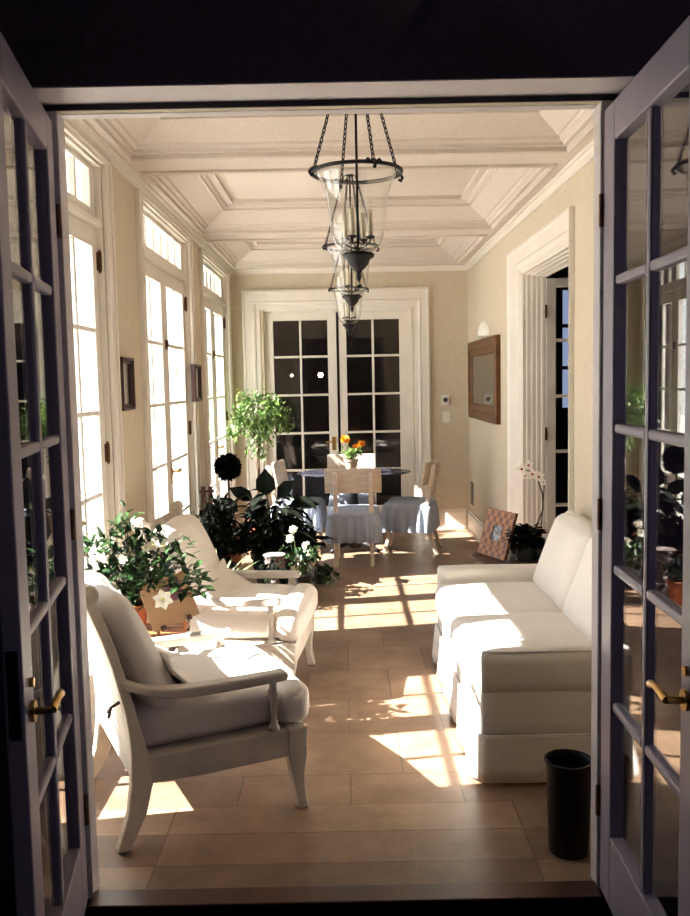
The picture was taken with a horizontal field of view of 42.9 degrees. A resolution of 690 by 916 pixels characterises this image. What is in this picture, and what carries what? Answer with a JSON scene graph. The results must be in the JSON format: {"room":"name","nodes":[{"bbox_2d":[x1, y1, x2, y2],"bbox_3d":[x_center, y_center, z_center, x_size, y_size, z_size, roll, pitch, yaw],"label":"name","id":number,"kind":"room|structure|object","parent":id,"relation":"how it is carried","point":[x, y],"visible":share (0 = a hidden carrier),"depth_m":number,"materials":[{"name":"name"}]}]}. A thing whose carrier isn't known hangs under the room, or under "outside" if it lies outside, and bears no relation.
{"room":"sunroom","nodes":[
{"label":"sunroom","id":0,"kind":"room"},
{"bbox_2d":[93,167,230,734],"bbox_3d":[-1.328,-0.454,6.482,0.120,3.470,7.300,-1,5,0],"label":"wall","id":1,"kind":"structure","parent":0,"point":[123,191],"depth_m":5.25,"materials":[{"name":"beige paint"}]},
{"bbox_2d":[64,119,127,735],"bbox_3d":[-1.304,-0.070,3.976,0.150,2.900,1.800,-1,5,0],"label":"window","id":2,"kind":"structure","parent":1,"relation":"in","point":[86,216],"depth_m":4.67,"materials":[{"name":"white paint"}]},
{"bbox_2d":[120,357,135,410],"bbox_3d":[-1.243,-0.421,4.984,0.044,0.300,0.270,-1,5,0],"label":"framed picture","id":3,"kind":"object","parent":1,"relation":"attached to","point":[127,371],"visible":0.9,"depth_m":5.05,"materials":[{"name":"brown wood"}]},
{"bbox_2d":[123,364,128,403],"bbox_3d":[-1.258,-0.420,4.984,0.008,0.233,0.203,-1,5,0],"label":"print","id":4,"kind":"object","parent":3,"relation":"attached to","point":[126,366],"depth_m":5.05},
{"bbox_2d":[135,189,201,523],"bbox_3d":[-1.310,-0.288,6.476,0.150,2.900,1.930,-1,5,0],"label":"window","id":5,"kind":"structure","parent":1,"relation":"in","point":[175,276],"depth_m":6.49,"materials":[{"name":"white paint"}]},
{"bbox_2d":[190,364,201,401],"bbox_3d":[-1.250,-0.630,7.390,0.044,0.310,0.280,-1,5,0],"label":"framed picture","id":6,"kind":"object","parent":1,"relation":"attached to","point":[193,367],"visible":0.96,"depth_m":7.26,"materials":[{"name":"brown wood"}]},
{"bbox_2d":[198,248,236,528],"bbox_3d":[-1.316,-0.495,8.847,0.150,2.900,1.930,-1,5,0],"label":"window","id":7,"kind":"structure","parent":1,"relation":"in","point":[215,303],"depth_m":9.06,"materials":[{"name":"white paint"}]},
{"bbox_2d":[205,271,400,496],"bbox_3d":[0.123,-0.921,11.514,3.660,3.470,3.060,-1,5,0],"label":"window panes","id":8,"kind":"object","parent":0,"point":[386,331],"depth_m":12.96,"materials":[{"name":"clear glass"}]},
{"bbox_2d":[56,101,601,895],"bbox_3d":[0.075,-0.222,2.815,2.672,3.350,0.064,-1,5,0],"label":"wall","id":9,"kind":"structure","parent":0,"point":[561,102],"depth_m":2.72,"materials":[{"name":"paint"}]},
{"bbox_2d":[66,109,593,268],"bbox_3d":[0.856,-2.026,5.246,6.600,0.610,15.600,-1,5,0],"label":"ceiling","id":10,"kind":"structure","parent":0,"point":[244,185],"depth_m":5.90,"materials":[{"name":"paint"}]},
{"bbox_2d":[328,240,368,335],"bbox_3d":[0.037,-1.728,8.834,0.419,1.005,0.419,-1,5,0],"label":"hanging lantern","id":11,"kind":"object","parent":10,"relation":"hanging from","point":[349,327],"visible":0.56,"depth_m":8.84,"materials":[{"name":"black metal"}]},
{"bbox_2d":[322,174,379,311],"bbox_3d":[0.043,-1.555,6.339,0.419,1.005,0.419,-1,5,0],"label":"hanging lantern","id":12,"kind":"object","parent":10,"relation":"hanging from","point":[351,299],"visible":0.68,"depth_m":6.34,"materials":[{"name":"black metal"}]},
{"bbox_2d":[342,270,345,285],"bbox_3d":[-0.008,-1.333,6.384,0.021,0.173,0.021,-1,5,0],"label":"candle","id":13,"kind":"object","parent":12,"relation":"on","point":[343,272],"depth_m":6.38,"materials":[{"name":"beige wax"}]},
{"bbox_2d":[346,269,349,284],"bbox_3d":[0.022,-1.327,6.304,0.021,0.173,0.021,-1,5,0],"label":"candle","id":14,"kind":"object","parent":12,"relation":"on","point":[348,275],"depth_m":6.30,"materials":[{"name":"beige wax"}]},
{"bbox_2d":[353,271,356,285],"bbox_3d":[0.072,-1.337,6.413,0.021,0.173,0.021,-1,5,0],"label":"candle","id":15,"kind":"object","parent":12,"relation":"on","point":[354,273],"depth_m":6.41,"materials":[{"name":"beige wax"}]},
{"bbox_2d":[308,113,403,281],"bbox_3d":[0.050,-1.269,3.804,0.419,1.005,0.419,-1,5,0],"label":"hanging lantern","id":16,"kind":"object","parent":10,"relation":"hanging from","point":[358,261],"visible":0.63,"depth_m":3.81,"materials":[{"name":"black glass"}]},
{"bbox_2d":[343,212,347,237],"bbox_3d":[0.000,-1.047,3.849,0.021,0.173,0.021,-1,5,0],"label":"candle","id":17,"kind":"object","parent":16,"relation":"on","point":[345,226],"depth_m":3.84,"materials":[{"name":"beige wax"}]},
{"bbox_2d":[349,201,354,234],"bbox_3d":[0.029,-1.041,3.770,0.021,0.173,0.021,-1,5,0],"label":"candle","id":18,"kind":"object","parent":16,"relation":"on","point":[351,211],"depth_m":3.76,"materials":[{"name":"beige wax"}]},
{"bbox_2d":[361,205,365,238],"bbox_3d":[0.080,-1.051,3.878,0.021,0.173,0.021,-1,5,0],"label":"candle","id":19,"kind":"object","parent":16,"relation":"on","point":[363,225],"depth_m":3.87,"materials":[{"name":"beige wax"}]},
{"bbox_2d":[368,197,372,235],"bbox_3d":[0.109,-1.045,3.799,0.021,0.173,0.021,-1,5,0],"label":"candle","id":20,"kind":"object","parent":16,"relation":"on","point":[370,212],"depth_m":3.79,"materials":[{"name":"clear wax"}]},
{"bbox_2d":[87,880,601,908],"bbox_3d":[-0.001,1.447,2.914,1.683,0.010,0.095,-1,5,0],"label":"threshold","id":21,"kind":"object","parent":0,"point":[540,890],"depth_m":2.90,"materials":[{"name":"brown wood"}]},
{"bbox_2d":[0,0,689,915],"bbox_3d":[0.095,-0.153,2.707,5.000,3.470,0.160,-1,5,0],"label":"wall","id":22,"kind":"structure","parent":0,"point":[55,43],"depth_m":2.54,"materials":[{"name":"paint"}]},
{"bbox_2d":[0,32,89,915],"bbox_3d":[-0.798,0.246,2.402,0.110,2.500,0.840,-2,5,-9],"label":"door","id":23,"kind":"structure","parent":22,"relation":"in","point":[31,124],"depth_m":2.34,"materials":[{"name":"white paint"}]},
{"bbox_2d":[10,76,646,903],"bbox_3d":[-0.025,0.173,2.774,1.863,2.575,0.233,-1,5,0],"label":"trim","id":24,"kind":"structure","parent":22,"relation":"attached to","point":[592,85],"depth_m":2.75,"materials":[{"name":"paint"}]},
{"bbox_2d":[42,94,618,110],"bbox_3d":[-0.050,-1.094,2.717,1.843,0.016,0.032,-1,5,0],"label":"trim","id":25,"kind":"structure","parent":22,"relation":"attached to","point":[559,98],"depth_m":2.70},
{"bbox_2d":[595,15,689,915],"bbox_3d":[0.800,0.215,2.397,0.110,2.500,0.840,-1,5,1],"label":"door","id":26,"kind":"structure","parent":22,"relation":"in","point":[627,887],"depth_m":2.46,"materials":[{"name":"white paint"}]},
{"bbox_2d":[84,495,610,915],"bbox_3d":[0.121,1.286,5.483,4.800,0.120,15.300,-1,5,0],"label":"floor","id":27,"kind":"structure","parent":0,"point":[392,798],"depth_m":3.61,"materials":[{"name":"stone"}]},
{"bbox_2d":[146,620,190,651],"bbox_3d":[-0.967,1.098,4.309,0.380,0.518,0.342,-1,5,0],"label":"side table","id":28,"kind":"object","parent":27,"relation":"on","point":[175,629],"visible":0.21,"depth_m":4.27,"materials":[{"name":"orange wood"}]},
{"bbox_2d":[83,500,222,626],"bbox_3d":[-1.006,0.526,4.276,0.835,0.628,0.429,1,5,19],"label":"potted plant","id":29,"kind":"object","parent":28,"relation":"on","point":[132,573],"visible":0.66,"depth_m":4.28,"materials":[{"name":"green plant"}]},
{"bbox_2d":[118,555,127,563],"bbox_3d":[-1.064,0.485,4.210,0.050,0.046,0.017,-1,5,0],"label":"flower","id":30,"kind":"object","parent":29,"relation":"on","point":[122,559],"depth_m":4.21,"materials":[{"name":"white plant"}]},
{"bbox_2d":[134,598,146,626],"bbox_3d":[-1.048,0.775,4.331,0.185,0.125,0.185,-1,5,0],"label":"pot","id":31,"kind":"object","parent":29,"relation":"on","point":[139,606],"depth_m":4.28,"materials":[{"name":"ceramic"}]},
{"bbox_2d":[141,543,150,551],"bbox_3d":[-0.970,0.437,4.276,0.050,0.046,0.017,-1,5,0],"label":"flower","id":32,"kind":"object","parent":29,"relation":"on","point":[145,547],"depth_m":4.28,"materials":[{"name":"white plant"}]},
{"bbox_2d":[147,538,160,551],"bbox_3d":[-0.935,0.424,4.293,0.069,0.064,0.023,-1,5,0],"label":"flower","id":33,"kind":"object","parent":29,"relation":"on","point":[153,544],"depth_m":4.29,"materials":[{"name":"white plant"}]},
{"bbox_2d":[159,541,168,550],"bbox_3d":[-0.890,0.433,4.305,0.057,0.054,0.019,-1,5,0],"label":"flower","id":34,"kind":"object","parent":29,"relation":"on","point":[163,546],"depth_m":4.30,"materials":[{"name":"white plant"}]},
{"bbox_2d":[138,571,199,635],"bbox_3d":[-0.840,0.696,4.199,0.238,0.294,0.170,0,5,16],"label":"planter","id":35,"kind":"object","parent":28,"relation":"on","point":[176,612],"visible":0.84,"depth_m":4.19,"materials":[{"name":"orange wood"}]},
{"bbox_2d":[152,589,172,609],"bbox_3d":[-0.845,0.657,4.074,0.099,0.093,0.034,-1,5,0],"label":"flower","id":36,"kind":"object","parent":35,"relation":"attached to","point":[163,598],"depth_m":4.08,"materials":[{"name":"white plant"}]},
{"bbox_2d":[164,581,181,600],"bbox_3d":[-0.820,0.639,4.209,0.093,0.099,0.024,-4,6,-30],"label":"print","id":37,"kind":"object","parent":35,"relation":"attached to","point":[174,596],"depth_m":4.20},
{"bbox_2d":[85,570,308,853],"bbox_3d":[-0.678,0.901,3.629,0.900,1.001,0.740,-4,6,-26],"label":"armchair","id":38,"kind":"object","parent":27,"relation":"on","point":[166,715],"visible":0.89,"depth_m":3.36,"materials":[{"name":"white fabric"}]},
{"bbox_2d":[85,570,175,709],"bbox_3d":[-0.882,0.727,3.510,0.306,0.517,0.627,-4,6,-26],"label":"cushion","id":39,"kind":"object","parent":38,"relation":"on","point":[141,661],"depth_m":3.26,"materials":[{"name":"white fabric"}]},
{"bbox_2d":[130,647,269,746],"bbox_3d":[-0.636,0.977,3.660,0.627,0.228,0.651,-4,6,-26],"label":"seat cushion","id":40,"kind":"object","parent":38,"relation":"on","point":[214,718],"depth_m":3.41,"materials":[{"name":"white fabric"}]},
{"bbox_2d":[200,486,213,526],"bbox_3d":[-1.157,0.659,7.439,0.120,0.840,0.026,-2,5,-15],"label":"trellis","id":41,"kind":"object","parent":27,"relation":"on","point":[210,490],"visible":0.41,"depth_m":7.40,"materials":[{"name":"brown wood"}]},
{"bbox_2d":[195,493,242,569],"bbox_3d":[-1.032,0.680,7.182,0.416,0.838,0.440,0,5,16],"label":"potted shrub","id":42,"kind":"object","parent":27,"relation":"on","point":[217,524],"visible":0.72,"depth_m":7.09,"materials":[{"name":"green plant"}]},
{"bbox_2d":[227,562,236,569],"bbox_3d":[-1.037,0.988,7.210,0.304,0.220,0.304,-1,5,0],"label":"pot","id":43,"kind":"object","parent":42,"relation":"on","point":[232,564],"depth_m":7.21,"materials":[{"name":"white ceramic"}]},
{"bbox_2d":[131,500,317,675],"bbox_3d":[-0.632,0.783,4.969,0.900,1.001,0.740,-1,5,6],"label":"armchair","id":44,"kind":"object","parent":27,"relation":"on","point":[277,619],"visible":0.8,"depth_m":4.70,"materials":[{"name":"white fabric"}]},
{"bbox_2d":[153,514,219,610],"bbox_3d":[-0.861,0.599,4.971,0.306,0.517,0.627,-1,5,6],"label":"cushion","id":45,"kind":"object","parent":44,"relation":"on","point":[188,525],"depth_m":4.92,"materials":[{"name":"white fabric"}]},
{"bbox_2d":[186,583,294,638],"bbox_3d":[-0.584,0.861,4.975,0.627,0.228,0.651,-1,5,6],"label":"seat cushion","id":46,"kind":"object","parent":44,"relation":"on","point":[245,622],"depth_m":4.67,"materials":[{"name":"white fabric"}]},
{"bbox_2d":[275,583,317,640],"bbox_3d":[-0.271,0.857,4.937,0.176,0.209,0.728,-1,5,6],"label":"cushion","id":47,"kind":"object","parent":44,"relation":"on","point":[294,615],"depth_m":4.71,"materials":[{"name":"white fabric"}]},
{"bbox_2d":[213,452,241,566],"bbox_3d":[-1.076,0.478,8.167,0.274,1.070,0.273,-1,5,0],"label":"topiary","id":48,"kind":"object","parent":27,"relation":"on","point":[228,466],"visible":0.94,"depth_m":8.09,"materials":[{"name":"plant"}]},
{"bbox_2d":[227,553,241,566],"bbox_3d":[-1.069,0.911,8.207,0.264,0.200,0.264,-1,5,0],"label":"pot","id":49,"kind":"object","parent":48,"relation":"on","point":[236,558],"depth_m":8.13,"materials":[{"name":"ceramic"}]},
{"bbox_2d":[216,552,255,569],"bbox_3d":[-1.000,0.937,6.709,0.687,0.406,0.660,-1,5,0],"label":"plant","id":50,"kind":"object","parent":27,"relation":"on","point":[216,552],"visible":0.06,"depth_m":6.80,"materials":[{"name":"green plant"}]},
{"bbox_2d":[225,388,293,531],"bbox_3d":[-0.890,0.083,9.331,0.747,1.648,0.820,-1,5,0],"label":"standard tree","id":51,"kind":"object","parent":27,"relation":"on","point":[259,428],"visible":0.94,"depth_m":9.22,"materials":[{"name":"green plant"}]},
{"bbox_2d":[253,556,290,583],"bbox_3d":[-0.582,0.933,6.605,0.280,0.416,0.355,-5,6,-34],"label":"potted fern","id":52,"kind":"object","parent":27,"relation":"on","point":[265,566],"visible":0.4,"depth_m":6.57,"materials":[{"name":"green plant"}]},
{"bbox_2d":[263,552,286,583],"bbox_3d":[-0.547,0.933,6.886,0.190,0.365,0.190,-1,5,0],"label":"urn","id":53,"kind":"object","parent":27,"relation":"on","point":[270,555],"visible":0.41,"depth_m":6.84,"materials":[{"name":"stone"}]},
{"bbox_2d":[220,468,336,583],"bbox_3d":[-0.621,0.572,7.487,0.970,0.983,0.811,3,6,39],"label":"potted plant","id":54,"kind":"object","parent":27,"relation":"on","point":[271,535],"visible":0.76,"depth_m":7.39,"materials":[{"name":"plant"}]},
{"bbox_2d":[250,550,290,583],"bbox_3d":[-0.608,0.931,7.528,0.404,0.260,0.404,-1,5,0],"label":"pot","id":55,"kind":"object","parent":54,"relation":"on","point":[284,580],"depth_m":7.42,"materials":[{"name":"white ceramic"}]},
{"bbox_2d":[266,459,327,552],"bbox_3d":[-0.489,0.485,8.936,0.572,0.900,0.540,0,5,8],"label":"dining chair","id":56,"kind":"object","parent":27,"relation":"on","point":[319,516],"visible":0.44,"depth_m":8.78,"materials":[{"name":"brown wood"}]},
{"bbox_2d":[272,497,323,509],"bbox_3d":[-0.475,0.472,8.933,0.479,0.133,0.485,0,5,8],"label":"seat cushion","id":57,"kind":"object","parent":56,"relation":"on","point":[320,501],"depth_m":8.82,"materials":[{"name":"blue fabric"}]},
{"bbox_2d":[277,525,321,585],"bbox_3d":[-0.368,0.812,7.074,0.375,0.567,0.436,-1,5,0],"label":"flowering plant","id":58,"kind":"object","parent":27,"relation":"on","point":[301,558],"visible":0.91,"depth_m":7.01,"materials":[{"name":"green plant"}]},
{"bbox_2d":[290,372,322,496],"bbox_3d":[-0.482,-0.214,11.625,0.343,1.824,0.295,3,6,39],"label":"lamp","id":59,"kind":"object","parent":27,"relation":"on","point":[320,374],"visible":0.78,"depth_m":11.58,"materials":[{"name":"black metal"}]},
{"bbox_2d":[311,563,344,586],"bbox_3d":[-0.144,0.978,7.397,0.289,0.172,0.286,-1,5,0],"label":"trailing ivy","id":60,"kind":"object","parent":27,"relation":"on","point":[321,574],"visible":0.97,"depth_m":7.41,"materials":[{"name":"green plant"}]},
{"bbox_2d":[313,571,326,583],"bbox_3d":[-0.206,1.014,7.466,0.154,0.090,0.154,-1,5,0],"label":"pot","id":61,"kind":"object","parent":60,"relation":"on","point":[318,574],"depth_m":7.41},
{"bbox_2d":[327,454,375,514],"bbox_3d":[0.076,0.424,9.504,0.540,0.900,0.572,-1,5,0],"label":"dining chair","id":62,"kind":"object","parent":27,"relation":"on","point":[336,461],"visible":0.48,"depth_m":9.63,"materials":[{"name":"fabric"}]},
{"bbox_2d":[329,493,374,500],"bbox_3d":[0.075,0.412,9.489,0.485,0.133,0.480,-1,5,0],"label":"seat cushion","id":63,"kind":"object","parent":62,"relation":"on","point":[341,496],"depth_m":9.26,"materials":[{"name":"blue fabric"}]},
{"bbox_2d":[324,468,382,566],"bbox_3d":[0.085,0.529,8.302,0.540,0.900,0.572,-1,5,2],"label":"dining chair","id":64,"kind":"object","parent":27,"relation":"on","point":[348,524],"visible":0.98,"depth_m":8.08,"materials":[{"name":"brown wood"}]},
{"bbox_2d":[328,505,379,518],"bbox_3d":[0.086,0.515,8.314,0.485,0.133,0.480,-1,5,2],"label":"seat cushion","id":65,"kind":"object","parent":64,"relation":"on","point":[336,511],"depth_m":8.09,"materials":[{"name":"blue fabric"}]},
{"bbox_2d":[296,468,410,553],"bbox_3d":[0.093,0.533,8.800,1.140,0.801,0.684,-1,5,0],"label":"dining table","id":66,"kind":"object","parent":27,"relation":"on","point":[354,500],"visible":0.36,"depth_m":8.75,"materials":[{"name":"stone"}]},
{"bbox_2d":[339,435,364,468],"bbox_3d":[0.080,-0.042,8.615,0.266,0.377,0.259,-5,6,-36],"label":"potted flowers","id":67,"kind":"object","parent":66,"relation":"on","point":[351,462],"visible":0.94,"depth_m":8.58,"materials":[{"name":"ceramic"}]},
{"bbox_2d":[381,458,442,553],"bbox_3d":[0.668,0.473,8.813,0.572,0.900,0.540,0,5,14],"label":"dining chair","id":68,"kind":"object","parent":27,"relation":"on","point":[409,514],"visible":0.99,"depth_m":8.61,"materials":[{"name":"brown wood"}]},
{"bbox_2d":[384,496,434,509],"bbox_3d":[0.654,0.460,8.816,0.480,0.133,0.485,0,5,14],"label":"seat cushion","id":69,"kind":"object","parent":68,"relation":"on","point":[408,502],"depth_m":8.62,"materials":[{"name":"blue fabric"}]},
{"bbox_2d":[471,549,538,563],"bbox_3d":[1.143,0.901,6.084,0.530,0.463,0.530,-1,5,0],"label":"side table","id":70,"kind":"object","parent":27,"relation":"on","point":[477,557],"visible":0.27,"depth_m":5.92,"materials":[{"name":"brown wood"}]},
{"bbox_2d":[478,507,517,560],"bbox_3d":[1.074,0.513,6.015,0.190,0.316,0.324,-3,5,-24],"label":"photo frame","id":71,"kind":"object","parent":70,"relation":"on","point":[497,521],"visible":0.94,"depth_m":5.99,"materials":[{"name":"wood"}]},
{"bbox_2d":[491,525,501,541],"bbox_3d":[1.042,0.516,6.001,0.042,0.103,0.104,-3,5,-24],"label":"photo","id":72,"kind":"object","parent":71,"relation":"attached to","point":[496,530],"depth_m":6.00},
{"bbox_2d":[501,523,547,560],"bbox_3d":[1.213,0.558,5.894,0.337,0.250,0.326,-1,5,0],"label":"plant","id":73,"kind":"object","parent":70,"relation":"on","point":[524,540],"visible":0.96,"depth_m":5.83,"materials":[{"name":"green plant"}]},
{"bbox_2d":[516,460,546,558],"bbox_3d":[1.306,0.340,5.930,0.247,0.675,0.241,3,6,38],"label":"orchid","id":74,"kind":"object","parent":70,"relation":"on","point":[521,468],"visible":0.56,"depth_m":5.88,"materials":[{"name":"plant"}]},
{"bbox_2d":[432,510,591,782],"bbox_3d":[0.970,0.821,4.491,0.917,0.911,1.747,-1,5,0],"label":"sofa","id":75,"kind":"object","parent":27,"relation":"on","point":[512,648],"visible":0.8,"depth_m":3.97,"materials":[{"name":"white fabric"}]},
{"bbox_2d":[435,582,562,637],"bbox_3d":[0.877,0.834,4.843,0.719,0.202,0.714,-1,5,0],"label":"seat cushion","id":76,"kind":"object","parent":75,"relation":"on","point":[453,600],"depth_m":4.71,"materials":[{"name":"white fabric"}]},
{"bbox_2d":[450,612,587,685],"bbox_3d":[0.880,0.894,4.148,0.727,0.196,0.720,-1,5,0],"label":"seat cushion","id":77,"kind":"object","parent":75,"relation":"on","point":[467,629],"depth_m":4.13,"materials":[{"name":"white fabric"}]},
{"bbox_2d":[533,513,591,610],"bbox_3d":[1.232,0.574,4.820,0.282,0.486,0.716,-1,5,0],"label":"cushion","id":78,"kind":"object","parent":75,"relation":"on","point":[568,537],"depth_m":4.72,"materials":[{"name":"white fabric"}]},
{"bbox_2d":[563,537,591,639],"bbox_3d":[1.229,0.635,4.124,0.280,0.486,0.716,-1,5,0],"label":"cushion","id":79,"kind":"object","parent":75,"relation":"on","point":[577,598],"depth_m":4.25,"materials":[{"name":"white fabric"}]},
{"bbox_2d":[544,749,590,859],"bbox_3d":[0.802,1.244,3.152,0.173,0.344,0.173,-1,5,0],"label":"wastebasket","id":80,"kind":"object","parent":27,"relation":"on","point":[568,771],"visible":0.95,"depth_m":3.10,"materials":[{"name":"black metal"}]},
{"bbox_2d":[230,270,468,525],"bbox_3d":[0.058,-0.848,9.989,2.672,3.350,0.150,-1,5,0],"label":"wall","id":81,"kind":"structure","parent":0,"point":[448,290],"depth_m":9.89,"materials":[{"name":"beige paint"}]},
{"bbox_2d":[264,312,338,528],"bbox_3d":[-0.488,-0.410,10.015,0.816,2.475,0.107,-1,5,0],"label":"door","id":82,"kind":"structure","parent":81,"relation":"in","point":[330,317],"depth_m":9.98,"materials":[{"name":"white paint"}]},
{"bbox_2d":[241,287,430,505],"bbox_3d":[-0.083,-0.534,9.991,2.090,2.730,0.200,-1,5,0],"label":"trim","id":83,"kind":"structure","parent":81,"relation":"attached to","point":[395,298],"depth_m":9.84,"materials":[{"name":"white paint"}]},
{"bbox_2d":[237,509,466,528],"bbox_3d":[0.071,0.717,10.033,2.637,0.225,0.034,-1,5,0],"label":"baseboard","id":84,"kind":"structure","parent":81,"relation":"attached to","point":[449,518],"depth_m":10.03,"materials":[{"name":"white paint"}]},
{"bbox_2d":[338,310,412,514],"bbox_3d":[0.361,-0.431,10.072,0.825,2.475,0.042,-1,5,0],"label":"door","id":85,"kind":"structure","parent":81,"relation":"in","point":[405,345],"depth_m":10.02,"materials":[{"name":"white paint"}]},
{"bbox_2d":[441,395,449,404],"bbox_3d":[1.135,-0.656,9.916,0.096,0.110,0.035,-1,5,0],"label":"thermostat","id":86,"kind":"object","parent":81,"relation":"attached to","point":[445,399],"visible":1,"depth_m":9.91,"materials":[{"name":"white plastic"}]},
{"bbox_2d":[443,411,449,421],"bbox_3d":[1.148,-0.465,9.939,0.084,0.125,0.022,-1,5,0],"label":"light switch","id":87,"kind":"object","parent":81,"relation":"attached to","point":[446,414],"visible":1,"depth_m":9.94,"materials":[{"name":"white plastic"}]},
{"bbox_2d":[468,158,593,523],"bbox_3d":[1.488,-0.509,6.484,0.170,3.470,7.300,-1,5,0],"label":"wall","id":88,"kind":"structure","parent":0,"point":[487,279],"depth_m":6.40,"materials":[{"name":"beige paint"}]},
{"bbox_2d":[66,119,593,274],"bbox_3d":[0.042,-1.787,6.274,2.672,0.052,7.090,-1,5,0],"label":"trim","id":89,"kind":"structure","parent":88,"relation":"attached to","point":[82,126],"depth_m":6.31,"materials":[{"name":"white paint"}]},
{"bbox_2d":[470,481,473,505],"bbox_3d":[1.413,0.395,9.775,0.010,0.250,0.200,-1,5,0],"label":"air vent","id":90,"kind":"object","parent":88,"relation":"in","point":[471,483],"visible":1,"depth_m":9.76,"materials":[{"name":"grey metal"}]},
{"bbox_2d":[467,509,483,542],"bbox_3d":[1.416,0.997,6.525,0.034,0.225,7.080,-1,5,0],"label":"baseboard","id":91,"kind":"structure","parent":88,"relation":"attached to","point":[475,526],"depth_m":9.46,"materials":[{"name":"white paint"}]},
{"bbox_2d":[478,320,488,337],"bbox_3d":[1.354,-1.281,8.685,0.065,0.160,0.448,-1,5,0],"label":"wall sconce","id":92,"kind":"object","parent":88,"relation":"attached to","point":[483,330],"visible":1,"depth_m":8.55,"materials":[{"name":"white paint"}]},
{"bbox_2d":[468,335,500,424],"bbox_3d":[1.371,-0.778,8.759,0.049,0.805,1.740,-1,5,0],"label":"framed picture","id":93,"kind":"object","parent":88,"relation":"attached to","point":[484,369],"visible":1,"depth_m":8.60,"materials":[{"name":"brown wood"}]},
{"bbox_2d":[473,354,493,405],"bbox_3d":[1.388,-0.779,8.759,0.008,0.498,1.433,-1,5,0],"label":"mirror glass","id":94,"kind":"object","parent":93,"relation":"attached to","point":[483,364],"depth_m":8.77,"materials":[{"name":"mirror"}]},
{"bbox_2d":[506,206,574,539],"bbox_3d":[1.476,-0.252,6.439,0.205,2.725,2.055,-1,5,0],"label":"trim","id":95,"kind":"structure","parent":88,"relation":"attached to","point":[549,250],"depth_m":6.89,"materials":[{"name":"white paint"}]},
{"bbox_2d":[545,278,568,539],"bbox_3d":[1.965,-0.177,6.916,0.792,2.455,0.054,-1,5,0],"label":"door","id":96,"kind":"structure","parent":88,"relation":"in","point":[552,284],"depth_m":6.88,"materials":[{"name":"white paint"}]},
{"bbox_2d":[546,266,568,516],"bbox_3d":[2.867,-0.589,7.083,2.592,3.470,5.160,-1,5,0],"label":"wall","id":97,"kind":"structure","parent":0,"point":[561,416],"depth_m":9.63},
{"bbox_2d":[558,287,567,410],"bbox_3d":[2.630,-1.182,9.505,0.640,1.340,0.030,-1,5,0],"label":"window","id":98,"kind":"structure","parent":97,"relation":"in","point":[562,291],"depth_m":9.50,"materials":[{"name":"blue glass"}]},
{"label":"outside","id":99,"kind":"structure","parent":0,"visible":0},
{"bbox_2d":[83,424,181,570],"bbox_3d":[-15.672,1.331,10.115,28.626,0.200,60.000,-1,5,0],"label":"ground","id":100,"kind":"structure","parent":99,"point":[86,429],"depth_m":17.41,"materials":[{"name":"stone"}]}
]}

